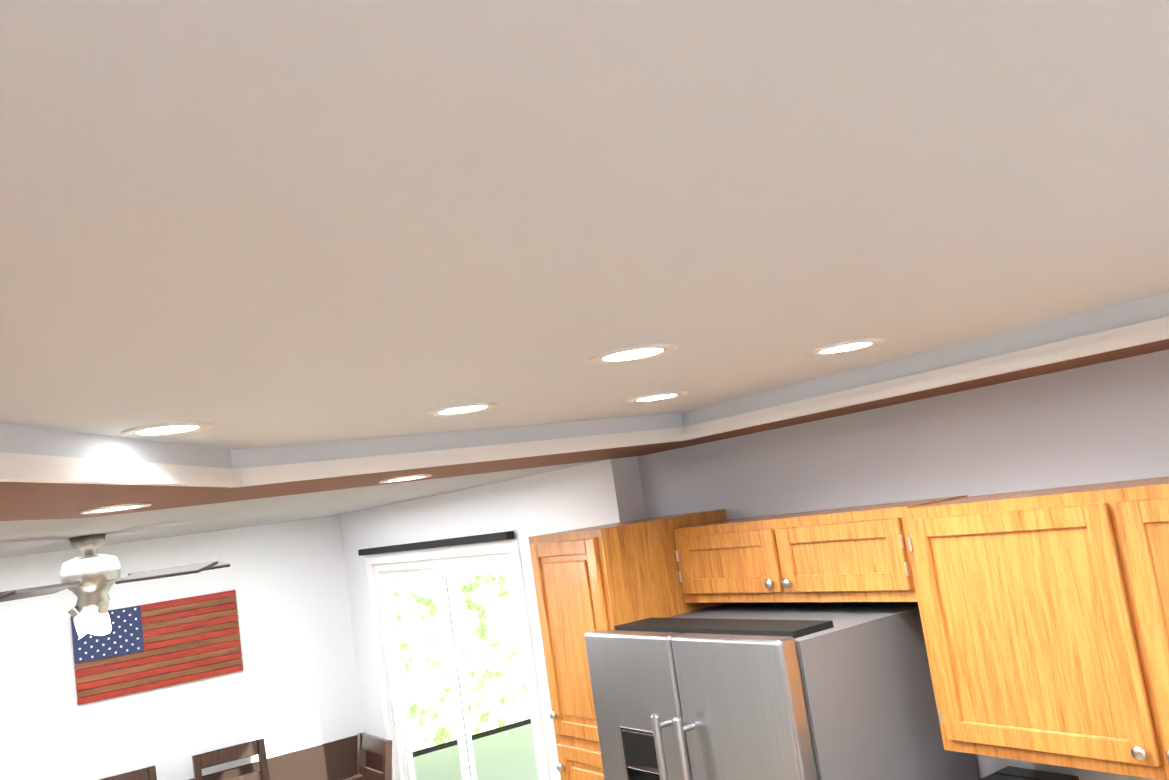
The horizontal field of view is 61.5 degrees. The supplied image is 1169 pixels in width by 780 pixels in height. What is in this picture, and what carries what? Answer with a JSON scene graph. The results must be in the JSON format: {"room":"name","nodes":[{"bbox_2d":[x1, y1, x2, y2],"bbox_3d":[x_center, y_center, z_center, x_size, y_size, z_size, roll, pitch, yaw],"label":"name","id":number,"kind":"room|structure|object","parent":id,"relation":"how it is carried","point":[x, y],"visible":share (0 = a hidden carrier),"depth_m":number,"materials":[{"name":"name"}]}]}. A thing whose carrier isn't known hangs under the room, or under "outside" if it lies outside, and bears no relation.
{"room":"dining room and kitchen","nodes":[
{"label":"dining room and kitchen","id":0,"kind":"room"},
{"bbox_2d":[0,515,363,779],"bbox_3d":[-3.087,2.078,5.951,3.550,2.600,0.120,-3,-8,-35],"label":"wall","id":1,"kind":"structure","parent":0,"point":[292,686],"depth_m":6.36,"materials":[{"name":"white paint"}]},
{"bbox_2d":[71,590,242,704],"bbox_3d":[-2.692,1.615,6.230,0.982,0.528,0.026,-3,-8,-35],"label":"art","id":2,"kind":"object","parent":1,"relation":"attached to","point":[126,634],"visible":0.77,"depth_m":6.22,"materials":[{"name":"red"}]},
{"bbox_2d":[189,735,357,779],"bbox_3d":[-2.933,2.872,5.800,3.549,0.780,0.012,-3,-8,-35],"label":"trim","id":3,"kind":"structure","parent":1,"relation":"attached to","point":[335,760],"depth_m":6.63,"materials":[{"name":"brown"}]},
{"bbox_2d":[340,456,646,779],"bbox_3d":[-0.590,1.687,5.695,0.270,2.600,3.470,-3,-8,-35],"label":"wall","id":4,"kind":"structure","parent":0,"point":[605,492],"depth_m":5.20,"materials":[{"name":"white paint"}]},
{"bbox_2d":[366,734,382,771],"bbox_3d":[-1.373,2.748,6.650,0.011,0.780,0.390,-3,-8,-35],"label":"trim","id":5,"kind":"structure","parent":4,"relation":"attached to","point":[373,760],"depth_m":6.71,"materials":[{"name":"brown wood"}]},
{"bbox_2d":[358,531,550,779],"bbox_3d":[-0.749,1.950,5.744,0.160,2.140,2.050,-3,-8,-35],"label":"sliding door","id":6,"kind":"structure","parent":4,"relation":"in","point":[445,568],"depth_m":5.79,"materials":[{"name":"white"}]},
{"bbox_2d":[0,0,1168,557],"bbox_3d":[-1.564,0.359,3.167,4.900,0.104,12.500,-3,-8,-35],"label":"ceiling","id":7,"kind":"structure","parent":0,"point":[266,232],"depth_m":1.01,"materials":[{"name":"white paint"}]},
{"bbox_2d":[0,534,229,637],"bbox_3d":[-2.255,0.894,4.483,1.293,0.449,1.236,-3,-8,-35],"label":"ceiling fan","id":8,"kind":"object","parent":7,"relation":"hanging from","point":[89,578],"visible":0.98,"depth_m":4.37,"materials":[{"name":"silver metal"}]},
{"bbox_2d":[80,503,150,513],"bbox_3d":[-1.332,0.337,2.791,0.184,0.005,0.184,-3,-8,-35],"label":"recessed light","id":9,"kind":"object","parent":7,"relation":"in","point":[115,508],"visible":0.98,"depth_m":2.77,"materials":[{"name":"white plastic"}]},
{"bbox_2d":[121,421,213,437],"bbox_3d":[-0.889,0.085,2.094,0.184,0.005,0.184,-3,-8,-35],"label":"recessed light","id":10,"kind":"object","parent":7,"relation":"in","point":[166,429],"visible":0.94,"depth_m":2.08,"materials":[{"name":"white plastic"}]},
{"bbox_2d":[379,474,431,482],"bbox_3d":[-0.620,0.308,3.410,0.184,0.005,0.184,-3,-8,-35],"label":"recessed light","id":11,"kind":"object","parent":7,"relation":"in","point":[406,478],"visible":0.98,"depth_m":3.39,"materials":[{"name":"white plastic"}]},
{"bbox_2d":[427,402,497,416],"bbox_3d":[-0.311,0.050,2.502,0.184,0.005,0.184,-3,-8,-35],"label":"recessed light","id":12,"kind":"object","parent":7,"relation":"in","point":[469,408],"visible":1,"depth_m":2.49,"materials":[{"name":"white plastic"}]},
{"bbox_2d":[0,316,1168,487],"bbox_3d":[0.383,-0.129,1.192,2.790,0.049,4.090,-3,-8,-35],"label":"crown molding","id":13,"kind":"structure","parent":7,"relation":"attached to","point":[16,467],"depth_m":2.71,"materials":[{"name":"white"}]},
{"bbox_2d":[588,343,677,364],"bbox_3d":[0.098,-0.072,1.975,0.184,0.005,0.184,-3,-8,-35],"label":"recessed light","id":14,"kind":"object","parent":7,"relation":"in","point":[632,353],"visible":0.98,"depth_m":1.96,"materials":[{"name":"white plastic"}]},
{"bbox_2d":[626,391,686,403],"bbox_3d":[0.213,0.022,2.907,0.184,0.005,0.184,-3,-8,-35],"label":"recessed light","id":15,"kind":"object","parent":7,"relation":"in","point":[656,397],"visible":1,"depth_m":2.89,"materials":[{"name":"white plastic"}]},
{"bbox_2d":[807,338,884,356],"bbox_3d":[0.629,-0.102,2.366,0.184,0.005,0.184,-3,-8,-35],"label":"recessed light","id":16,"kind":"object","parent":7,"relation":"in","point":[846,347],"visible":1,"depth_m":2.35,"materials":[{"name":"white plastic"}]},
{"bbox_2d":[637,349,1168,779],"bbox_3d":[2.194,0.823,1.806,0.120,2.600,6.250,-3,-8,-35],"label":"wall","id":17,"kind":"structure","parent":0,"point":[1105,422],"depth_m":3.10,"materials":[{"name":"white paint"}]},
{"bbox_2d":[673,495,967,602],"bbox_3d":[0.770,0.571,3.395,0.344,0.280,1.092,-3,-8,-35],"label":"upper cabinet","id":18,"kind":"object","parent":17,"relation":"attached to","point":[855,554],"visible":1,"depth_m":3.24,"materials":[{"name":"brown wood"}]},
{"bbox_2d":[901,476,1168,779],"bbox_3d":[1.438,0.569,2.414,0.384,0.685,1.232,-3,-8,-35],"label":"upper cabinet","id":19,"kind":"object","parent":17,"relation":"attached to","point":[1044,614],"visible":1,"depth_m":2.50,"materials":[{"name":"brown wood"}]},
{"bbox_3d":[-1.212,2.795,2.878,4.900,0.060,12.500,-3,-8,-35],"label":"floor","id":20,"kind":"structure","parent":0,"visible":0},
{"bbox_2d":[99,766,156,779],"bbox_3d":[-2.612,2.773,5.641,0.440,1.027,0.493,-3,-8,-35],"label":"dining chair","id":21,"kind":"object","parent":20,"relation":"on","point":[148,773],"visible":1,"depth_m":5.94,"materials":[{"name":"brown wood"}]},
{"bbox_2d":[192,738,269,779],"bbox_3d":[-2.074,2.740,6.021,0.440,1.027,0.493,-3,-8,-35],"label":"dining chair","id":22,"kind":"object","parent":20,"relation":"on","point":[200,762],"visible":1,"depth_m":6.26,"materials":[{"name":"brown wood"}]},
{"bbox_2d":[344,774,362,779],"bbox_3d":[-1.372,2.518,5.007,0.440,1.027,0.493,-3,-8,-35],"label":"dining chair","id":23,"kind":"object","parent":20,"relation":"on","point":[358,777],"visible":1,"depth_m":4.98,"materials":[{"name":"brown wood"}]},
{"bbox_2d":[357,733,391,779],"bbox_3d":[-1.380,2.606,5.732,0.493,1.027,0.440,-3,-8,-35],"label":"dining chair","id":24,"kind":"object","parent":20,"relation":"on","point":[376,745],"visible":0.98,"depth_m":5.88,"materials":[{"name":"brown wood"}]},
{"bbox_2d":[528,509,728,779],"bbox_3d":[0.301,1.585,3.860,0.674,2.120,0.515,-3,-8,-35],"label":"pantry cabinet","id":25,"kind":"object","parent":20,"relation":"on","point":[603,577],"visible":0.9,"depth_m":3.74,"materials":[{"name":"brown wood"}]},
{"bbox_2d":[584,602,979,779],"bbox_3d":[0.670,1.626,3.182,0.823,1.775,0.970,-3,-8,-35],"label":"refrigerator","id":26,"kind":"object","parent":20,"relation":"on","point":[786,691],"visible":0.98,"depth_m":2.93,"materials":[{"name":"grey metal"}]},
{"label":"outside","id":27,"kind":"structure","parent":0,"visible":0},
{"bbox_2d":[413,724,538,779],"bbox_3d":[1.065,2.981,7.194,4.330,0.059,7.500,-3,-8,-35],"label":"ground","id":28,"kind":"structure","parent":27,"point":[513,742],"depth_m":9.29,"materials":[{"name":"green plant"}]},
{"bbox_3d":[1.535,1.845,2.145,0.647,0.857,1.410,-3,-8,-35],"label":"base cabinet","id":29,"kind":"object","parent":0,"visible":0},
{"bbox_3d":[1.256,1.233,1.687,1.582,0.541,2.095,-3,-8,-35],"label":"countertop","id":30,"kind":"structure","parent":29,"relation":"on","visible":0},
{"bbox_2d":[979,766,1078,779],"bbox_3d":[1.233,1.279,2.727,0.273,0.360,0.220,-3,-8,-35],"label":"coffee maker","id":31,"kind":"object","parent":30,"relation":"on","point":[1011,773],"visible":1,"depth_m":2.81,"materials":[{"name":"black plastic"}]},
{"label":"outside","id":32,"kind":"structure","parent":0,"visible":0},
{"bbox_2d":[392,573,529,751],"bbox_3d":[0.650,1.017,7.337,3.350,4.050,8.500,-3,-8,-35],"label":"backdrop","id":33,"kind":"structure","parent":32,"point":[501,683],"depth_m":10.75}
]}

